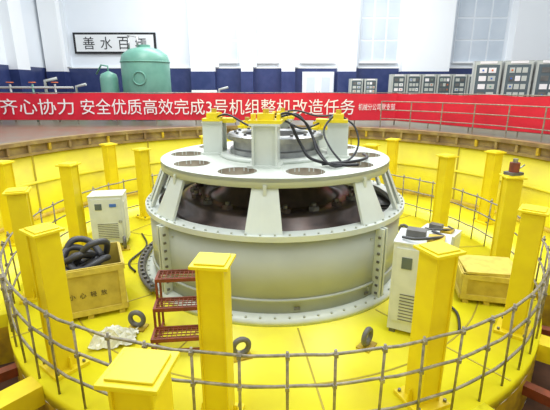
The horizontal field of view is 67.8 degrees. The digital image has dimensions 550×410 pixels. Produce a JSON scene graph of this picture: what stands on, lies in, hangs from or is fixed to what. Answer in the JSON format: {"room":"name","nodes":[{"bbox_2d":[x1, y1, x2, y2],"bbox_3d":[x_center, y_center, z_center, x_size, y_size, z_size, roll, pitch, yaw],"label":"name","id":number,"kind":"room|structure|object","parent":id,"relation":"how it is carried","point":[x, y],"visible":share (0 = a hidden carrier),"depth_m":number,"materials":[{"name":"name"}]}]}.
{"room":"power station hall","nodes":[
{"label":"power station hall","id":0,"kind":"room"},
{"bbox_2d":[0,0,48,93],"bbox_3d":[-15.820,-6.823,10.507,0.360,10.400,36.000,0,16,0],"label":"pillar","id":1,"kind":"structure","parent":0,"point":[28,7],"depth_m":26.41,"materials":[{"name":"paint"}]},
{"bbox_2d":[0,192,549,409],"bbox_3d":[0.000,1.857,10.128,15.898,1.250,15.899,0,16,0],"label":"floor","id":2,"kind":"structure","parent":0,"point":[21,388],"depth_m":6.48,"materials":[{"name":"yellow paint"}]},
{"bbox_2d":[0,160,15,246],"bbox_3d":[-6.838,-0.049,10.534,0.500,2.180,0.520,2,16,7],"label":"support column","id":3,"kind":"structure","parent":2,"relation":"on","point":[7,179],"depth_m":10.38,"materials":[{"name":"metal"}]},
{"bbox_2d":[2,186,37,303],"bbox_3d":[-4.719,0.754,7.790,0.500,2.180,0.520,-7,18,-21],"label":"support column","id":4,"kind":"structure","parent":2,"relation":"on","point":[18,198],"depth_m":7.57,"materials":[{"name":"metal"}]},
{"bbox_2d":[19,222,89,381],"bbox_3d":[-3.119,1.343,5.774,0.520,2.180,0.500,12,20,36],"label":"support column","id":5,"kind":"structure","parent":2,"relation":"on","point":[43,240],"depth_m":5.63,"materials":[{"name":"metal"}]},
{"bbox_2d":[55,162,87,245],"bbox_3d":[-5.054,0.019,10.303,0.500,2.180,0.520,2,16,7],"label":"support column","id":6,"kind":"structure","parent":2,"relation":"on","point":[69,171],"depth_m":10.16,"materials":[{"name":"metal"}]},
{"bbox_2d":[66,241,128,319],"bbox_3d":[-3.500,1.418,7.656,1.298,0.980,1.176,-7,18,-23],"label":"wooden crate","id":7,"kind":"object","parent":2,"relation":"on","point":[94,290],"visible":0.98,"depth_m":7.23,"materials":[{"name":"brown wood"}]},
{"bbox_2d":[62,236,110,270],"bbox_3d":[-3.498,1.005,7.543,0.931,0.849,0.824,-7,18,-23],"label":"coil","id":8,"kind":"object","parent":7,"relation":"on","point":[95,257],"visible":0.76,"depth_m":7.49,"materials":[{"name":"grey rubber"}]},
{"bbox_2d":[87,189,129,244],"bbox_3d":[-4.298,0.349,10.663,0.844,1.365,0.647,-3,17,-10],"label":"cabinet","id":9,"kind":"object","parent":2,"relation":"on","point":[108,209],"visible":0.93,"depth_m":10.38,"materials":[{"name":"metal"}]},
{"bbox_2d":[99,142,119,189],"bbox_3d":[-5.459,-0.973,13.697,0.500,2.180,0.520,12,20,36],"label":"support column","id":10,"kind":"structure","parent":2,"relation":"on","point":[108,149],"depth_m":13.50,"materials":[{"name":"metal"}]},
{"bbox_2d":[87,325,138,349],"bbox_3d":[-2.621,2.075,6.630,0.738,0.256,0.487,-3,17,-11],"label":"plastic sheet","id":11,"kind":"object","parent":2,"relation":"on","point":[97,342],"visible":0.88,"depth_m":6.53,"materials":[{"name":"white plastic"}]},
{"bbox_2d":[121,236,129,250],"bbox_3d":[-3.815,0.948,10.400,0.220,0.343,0.326,-6,17,-20],"label":"lifting lug","id":12,"kind":"object","parent":2,"relation":"on","point":[125,247],"visible":0.98,"depth_m":10.31,"materials":[{"name":"grey metal"}]},
{"bbox_2d":[93,347,179,409],"bbox_3d":[-0.924,2.130,3.084,0.520,2.180,0.500,2,16,7],"label":"support column","id":13,"kind":"structure","parent":2,"relation":"on","point":[137,378],"depth_m":2.72,"materials":[{"name":"metal"}]},
{"bbox_2d":[128,310,148,331],"bbox_3d":[-2.354,1.947,6.981,0.326,0.343,0.220,3,16,9],"label":"lifting lug","id":14,"kind":"object","parent":2,"relation":"on","point":[141,325],"visible":0.98,"depth_m":6.95,"materials":[{"name":"grey metal"}]},
{"bbox_2d":[131,147,151,219],"bbox_3d":[-4.035,-0.664,12.640,0.500,2.180,0.520,12,20,36],"label":"support column","id":15,"kind":"structure","parent":2,"relation":"on","point":[141,155],"depth_m":12.49,"materials":[{"name":"metal"}]},
{"bbox_2d":[150,269,199,350],"bbox_3d":[-1.500,1.711,6.564,0.820,1.030,0.990,-2,16,-6],"label":"step ladder","id":16,"kind":"object","parent":2,"relation":"on","point":[156,337],"visible":0.58,"depth_m":6.46,"materials":[{"name":"red metal"}]},
{"bbox_2d":[188,252,244,409],"bbox_3d":[-0.683,1.629,4.796,0.520,2.180,0.500,2,16,7],"label":"support column","id":17,"kind":"structure","parent":2,"relation":"on","point":[212,270],"depth_m":4.60,"materials":[{"name":"metal"}]},
{"bbox_2d":[233,337,252,362],"bbox_3d":[-0.516,2.163,6.243,0.326,0.343,0.220,-6,17,-20],"label":"lifting lug","id":18,"kind":"object","parent":2,"relation":"on","point":[246,350],"visible":0.8,"depth_m":6.20,"materials":[{"name":"grey metal"}]},
{"bbox_2d":[138,108,404,326],"bbox_3d":[-0.050,-0.448,9.406,6.175,3.580,6.038,-15,22,-41],"label":"turbine generator","id":19,"kind":"object","parent":2,"relation":"on","point":[308,228],"visible":0.98,"depth_m":7.59,"materials":[{"name":"metal"}]},
{"bbox_2d":[11,215,535,409],"bbox_3d":[0.000,1.253,9.952,10.874,0.009,10.874,0,16,0],"label":"joint","id":20,"kind":"object","parent":2,"relation":"on","point":[452,339],"visible":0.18,"depth_m":6.14,"materials":[{"name":"yellow paint"}]},
{"bbox_2d":[0,173,549,409],"bbox_3d":[0.009,0.648,9.775,10.948,1.271,10.952,0,16,0],"label":"fence","id":21,"kind":"object","parent":2,"relation":"on","point":[543,285],"visible":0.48,"depth_m":5.16,"materials":[{"name":"fabric"}]},
{"bbox_2d":[128,227,460,329],"bbox_3d":[0.361,1.361,9.367,8.161,0.110,5.234,0,16,0],"label":"cable","id":22,"kind":"object","parent":2,"relation":"on","point":[145,239],"visible":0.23,"depth_m":9.22,"materials":[{"name":"black rubber"}]},
{"bbox_2d":[356,327,376,353],"bbox_3d":[1.461,2.092,6.486,0.220,0.343,0.326,13,21,37],"label":"lifting lug","id":23,"kind":"object","parent":2,"relation":"on","point":[366,339],"visible":1,"depth_m":6.46,"materials":[{"name":"grey metal"}]},
{"bbox_2d":[363,143,379,180],"bbox_3d":[3.119,-0.922,13.520,0.520,2.180,0.500,12,20,36],"label":"support column","id":24,"kind":"structure","parent":2,"relation":"on","point":[368,145],"depth_m":13.14,"materials":[{"name":"metal"}]},
{"bbox_2d":[385,138,400,183],"bbox_3d":[4.220,-1.321,14.887,0.520,2.180,0.500,12,20,36],"label":"support column","id":25,"kind":"structure","parent":2,"relation":"on","point":[392,143],"depth_m":14.63,"materials":[{"name":"metal"}]},
{"bbox_2d":[387,226,451,332],"bbox_3d":[2.394,1.261,6.816,0.824,1.774,0.747,8,18,25],"label":"tall cabinet","id":26,"kind":"object","parent":2,"relation":"on","point":[405,257],"visible":0.48,"depth_m":6.59,"materials":[{"name":"metal"}]},
{"bbox_2d":[398,224,407,230],"bbox_3d":[3.562,0.682,11.307,0.326,0.343,0.220,13,21,37],"label":"lifting lug","id":27,"kind":"object","parent":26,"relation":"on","point":[401,225],"visible":0.37,"depth_m":11.28,"materials":[{"name":"grey metal"}]},
{"bbox_2d":[393,240,466,409],"bbox_3d":[1.935,1.535,5.118,0.520,2.180,0.500,-7,18,-21],"label":"support column","id":28,"kind":"structure","parent":2,"relation":"on","point":[438,260],"depth_m":4.98,"materials":[{"name":"metal"}]},
{"bbox_2d":[421,222,461,247],"bbox_3d":[4.143,0.815,10.336,0.874,0.654,0.654,13,21,38],"label":"equipment case","id":29,"kind":"object","parent":2,"relation":"on","point":[456,234],"visible":0.28,"depth_m":10.16,"materials":[{"name":"white paint"}]},
{"bbox_2d":[431,153,458,226],"bbox_3d":[4.719,-0.332,11.504,0.500,2.180,0.520,-7,18,-21],"label":"support column","id":30,"kind":"structure","parent":2,"relation":"on","point":[446,162],"depth_m":11.37,"materials":[{"name":"metal"}]},
{"bbox_2d":[455,255,512,305],"bbox_3d":[4.148,1.468,8.055,1.081,0.660,0.927,4,17,14],"label":"wooden crate","id":31,"kind":"object","parent":2,"relation":"on","point":[486,279],"visible":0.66,"depth_m":7.72,"materials":[{"name":"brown wood"}]},
{"bbox_2d":[472,150,506,225],"bbox_3d":[6.384,-0.524,12.160,0.500,2.180,0.520,-7,18,-21],"label":"support column","id":32,"kind":"structure","parent":2,"relation":"on","point":[494,158],"depth_m":12.05,"materials":[{"name":"metal"}]},
{"bbox_2d":[490,173,527,258],"bbox_3d":[5.054,0.403,8.991,0.500,2.180,0.520,2,16,7],"label":"support column","id":33,"kind":"structure","parent":2,"relation":"on","point":[511,186],"depth_m":8.84,"materials":[{"name":"metal"}]},
{"bbox_2d":[503,158,524,175],"bbox_3d":[5.106,-0.813,8.652,0.408,0.340,0.240,-5,17,-16],"label":"jack","id":34,"kind":"object","parent":33,"relation":"on","point":[514,167],"visible":1,"depth_m":8.57,"materials":[{"name":"metal"}]},
{"bbox_2d":[493,204,549,341],"bbox_3d":[4.035,1.086,6.654,0.500,2.180,0.520,12,20,36],"label":"support column","id":35,"kind":"structure","parent":2,"relation":"on","point":[533,217],"depth_m":6.50,"materials":[{"name":"metal"}]},
{"bbox_2d":[0,125,549,232],"bbox_3d":[0.000,0.101,9.615,16.400,2.410,16.400,0,16,0],"label":"wall","id":36,"kind":"structure","parent":0,"point":[35,160],"depth_m":13.97,"materials":[{"name":"yellow paint"}]},
{"bbox_2d":[0,120,549,143],"bbox_3d":[2.650,-1.736,11.995,36.700,0.200,36.000,0,16,0],"label":"floor","id":37,"kind":"structure","parent":0,"point":[10,130],"depth_m":16.55,"materials":[{"name":"concrete"}]},
{"bbox_2d":[0,82,73,121],"bbox_3d":[-11.500,-4.633,18.441,5.000,1.742,0.304,0,16,0],"label":"pipe manifold","id":38,"kind":"object","parent":37,"relation":"on","point":[32,86],"visible":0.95,"depth_m":18.25,"materials":[{"name":"gray painted metal"},{"name":"red paint"}]},
{"bbox_2d":[38,77,57,93],"bbox_3d":[-12.432,-5.619,21.308,2.227,2.026,0.910,-7,18,-22],"label":"pipe","id":39,"kind":"object","parent":37,"relation":"on","point":[53,78],"visible":0.02,"depth_m":21.31,"materials":[{"name":"grey metal"}]},
{"bbox_2d":[75,83,86,91],"bbox_3d":[-10.138,-5.125,20.172,1.884,1.714,0.770,0,16,0],"label":"pipe","id":40,"kind":"object","parent":37,"relation":"on","point":[83,84],"visible":0.02,"depth_m":19.93,"materials":[{"name":"grey metal"}]},
{"bbox_2d":[96,64,118,120],"bbox_3d":[-7.805,-5.285,19.263,0.920,2.532,0.797,-8,18,-26],"label":"tank","id":41,"kind":"object","parent":37,"relation":"on","point":[108,80],"visible":0.46,"depth_m":18.88,"materials":[{"name":"green metal"}]},
{"bbox_2d":[120,35,171,120],"bbox_3d":[-6.050,-5.945,19.300,2.250,3.778,2.265,0,16,0],"label":"tank","id":42,"kind":"object","parent":37,"relation":"on","point":[144,68],"visible":0.76,"depth_m":18.38,"materials":[{"name":"metal"}]},
{"bbox_2d":[192,90,216,91],"bbox_3d":[-4.200,-6.242,24.689,1.500,1.323,0.703,0,16,0],"label":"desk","id":43,"kind":"object","parent":37,"relation":"on","point":[192,90],"visible":0.02,"depth_m":24.32,"materials":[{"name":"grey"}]},
{"bbox_2d":[0,92,549,137],"bbox_3d":[-1.232,-3.668,15.894,26.994,1.320,6.444,6,17,19],"label":"guard rail","id":44,"kind":"object","parent":37,"relation":"on","point":[0,92],"visible":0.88,"depth_m":16.91,"materials":[{"name":"red metal"}]},
{"bbox_2d":[0,93,549,133],"bbox_3d":[-1.229,-3.736,15.805,26.955,1.100,6.414,6,17,19],"label":"banner","id":45,"kind":"object","parent":44,"relation":"attached to","point":[13,106],"visible":0.92,"depth_m":16.97,"materials":[{"name":"red fabric"}]},
{"bbox_2d":[348,79,362,93],"bbox_3d":[5.200,-7.134,26.534,0.820,2.000,0.680,0,16,0],"label":"tall cabinet","id":46,"kind":"object","parent":37,"relation":"on","point":[355,85],"visible":0.45,"depth_m":26.09,"materials":[{"name":"grey metal"}]},
{"bbox_2d":[362,79,376,93],"bbox_3d":[6.100,-7.134,26.534,0.820,2.000,0.680,0,16,0],"label":"tall cabinet","id":47,"kind":"object","parent":37,"relation":"on","point":[369,85],"visible":0.48,"depth_m":26.09,"materials":[{"name":"grey metal"}]},
{"bbox_2d":[388,74,405,93],"bbox_3d":[7.000,-6.388,23.627,0.820,2.200,0.680,0,16,0],"label":"tall cabinet","id":48,"kind":"object","parent":37,"relation":"on","point":[397,82],"visible":0.49,"depth_m":23.18,"materials":[{"name":"grey metal"}]},
{"bbox_2d":[405,74,421,92],"bbox_3d":[7.860,-6.388,23.627,0.820,2.200,0.680,0,16,0],"label":"tall cabinet","id":49,"kind":"object","parent":37,"relation":"on","point":[413,81],"visible":0.51,"depth_m":23.16,"materials":[{"name":"grey metal"}]},
{"bbox_2d":[420,74,436,92],"bbox_3d":[8.720,-6.388,23.627,0.820,2.200,0.680,0,16,0],"label":"tall cabinet","id":50,"kind":"object","parent":37,"relation":"on","point":[428,81],"visible":0.49,"depth_m":23.16,"materials":[{"name":"grey metal"}]},
{"bbox_2d":[435,74,451,94],"bbox_3d":[9.580,-6.388,23.627,0.820,2.200,0.680,0,16,0],"label":"tall cabinet","id":51,"kind":"object","parent":37,"relation":"on","point":[443,81],"visible":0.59,"depth_m":23.16,"materials":[{"name":"grey metal"}]},
{"bbox_2d":[450,74,467,93],"bbox_3d":[10.440,-6.388,23.627,0.820,2.200,0.680,0,16,0],"label":"tall cabinet","id":52,"kind":"object","parent":37,"relation":"on","point":[458,83],"visible":0.5,"depth_m":23.16,"materials":[{"name":"grey metal"}]},
{"bbox_2d":[379,101,549,141],"bbox_3d":[6.755,-2.543,12.584,1.300,1.018,8.818,-8,18,-27],"label":"guard rail","id":53,"kind":"object","parent":37,"relation":"on","point":[475,104],"visible":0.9,"depth_m":13.77,"materials":[{"name":"red metal"}]},
{"bbox_2d":[465,74,471,93],"bbox_3d":[11.300,-6.388,23.627,0.820,2.200,0.680,0,16,0],"label":"tall cabinet","id":54,"kind":"object","parent":37,"relation":"on","point":[468,75],"visible":0.03,"depth_m":23.19,"materials":[{"name":"grey metal"}]},
{"bbox_2d":[469,61,502,93],"bbox_3d":[8.291,-4.399,16.292,0.980,2.500,0.680,5,17,18],"label":"tall cabinet","id":55,"kind":"object","parent":37,"relation":"on","point":[486,75],"visible":0.56,"depth_m":15.84,"materials":[{"name":"grey metal"}]},
{"bbox_2d":[498,60,534,96],"bbox_3d":[9.291,-4.307,15.975,0.980,2.500,0.680,5,17,18],"label":"tall cabinet","id":56,"kind":"object","parent":37,"relation":"on","point":[516,75],"visible":0.59,"depth_m":15.53,"materials":[{"name":"painted metal"},{"name":"plastic"}]},
{"bbox_2d":[529,60,549,96],"bbox_3d":[10.291,-4.214,15.658,0.980,2.500,0.680,5,17,18],"label":"tall cabinet","id":57,"kind":"object","parent":37,"relation":"on","point":[540,82],"visible":0.52,"depth_m":15.31,"materials":[{"name":"grey metal"}]},
{"bbox_2d":[64,0,513,93],"bbox_3d":[2.600,-11.903,27.880,37.000,10.400,0.400,0,16,0],"label":"wall","id":58,"kind":"structure","parent":0,"point":[168,19],"depth_m":28.13,"materials":[{"name":"paint"}]},
{"bbox_2d":[72,32,156,53],"bbox_3d":[-10.900,-11.021,27.891,5.600,1.350,0.134,0,16,0],"label":"sign","id":59,"kind":"object","parent":58,"relation":"attached to","point":[84,42],"visible":0.91,"depth_m":27.81,"materials":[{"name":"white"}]},
{"bbox_2d":[217,0,238,62],"bbox_3d":[-3.300,-13.178,27.249,1.600,7.100,0.255,0,16,0],"label":"window","id":60,"kind":"structure","parent":58,"relation":"in","point":[226,9],"depth_m":27.71,"materials":[{"name":"white glass"}]},
{"bbox_2d":[257,0,278,62],"bbox_3d":[-0.500,-13.178,27.249,1.500,7.100,0.255,0,16,0],"label":"window","id":61,"kind":"structure","parent":58,"relation":"in","point":[267,10],"depth_m":27.71,"materials":[{"name":"white glass"}]},
{"bbox_2d":[0,0,549,93],"bbox_3d":[1.815,-7.853,14.030,35.050,10.400,28.680,0,16,0],"label":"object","id":62,"kind":"structure","parent":58,"relation":"attached to","point":[428,26],"depth_m":27.21,"materials":[{"name":"white paint"}]},
{"bbox_2d":[302,72,333,91],"bbox_3d":[3.000,-8.030,28.708,2.200,2.500,0.185,0,16,0],"label":"door","id":63,"kind":"structure","parent":58,"relation":"in","point":[311,81],"depth_m":28.50,"materials":[{"name":"white"}]},
{"bbox_2d":[300,0,336,62],"bbox_3d":[2.950,-13.178,27.249,2.400,7.100,0.255,0,16,0],"label":"window","id":64,"kind":"structure","parent":58,"relation":"in","point":[318,16],"depth_m":27.71,"materials":[{"name":"white glass"}]},
{"bbox_2d":[359,0,400,62],"bbox_3d":[7.100,-13.178,27.249,2.700,7.100,0.255,0,16,0],"label":"window","id":65,"kind":"structure","parent":58,"relation":"in","point":[380,19],"depth_m":27.71,"materials":[{"name":"glass"},{"name":"painted frame"}]},
{"bbox_2d":[451,0,510,62],"bbox_3d":[13.950,-13.178,27.249,3.500,7.100,0.255,0,16,0],"label":"window","id":66,"kind":"structure","parent":58,"relation":"in","point":[481,25],"depth_m":27.70,"materials":[{"name":"glass"},{"name":"painted metal"}]}
]}

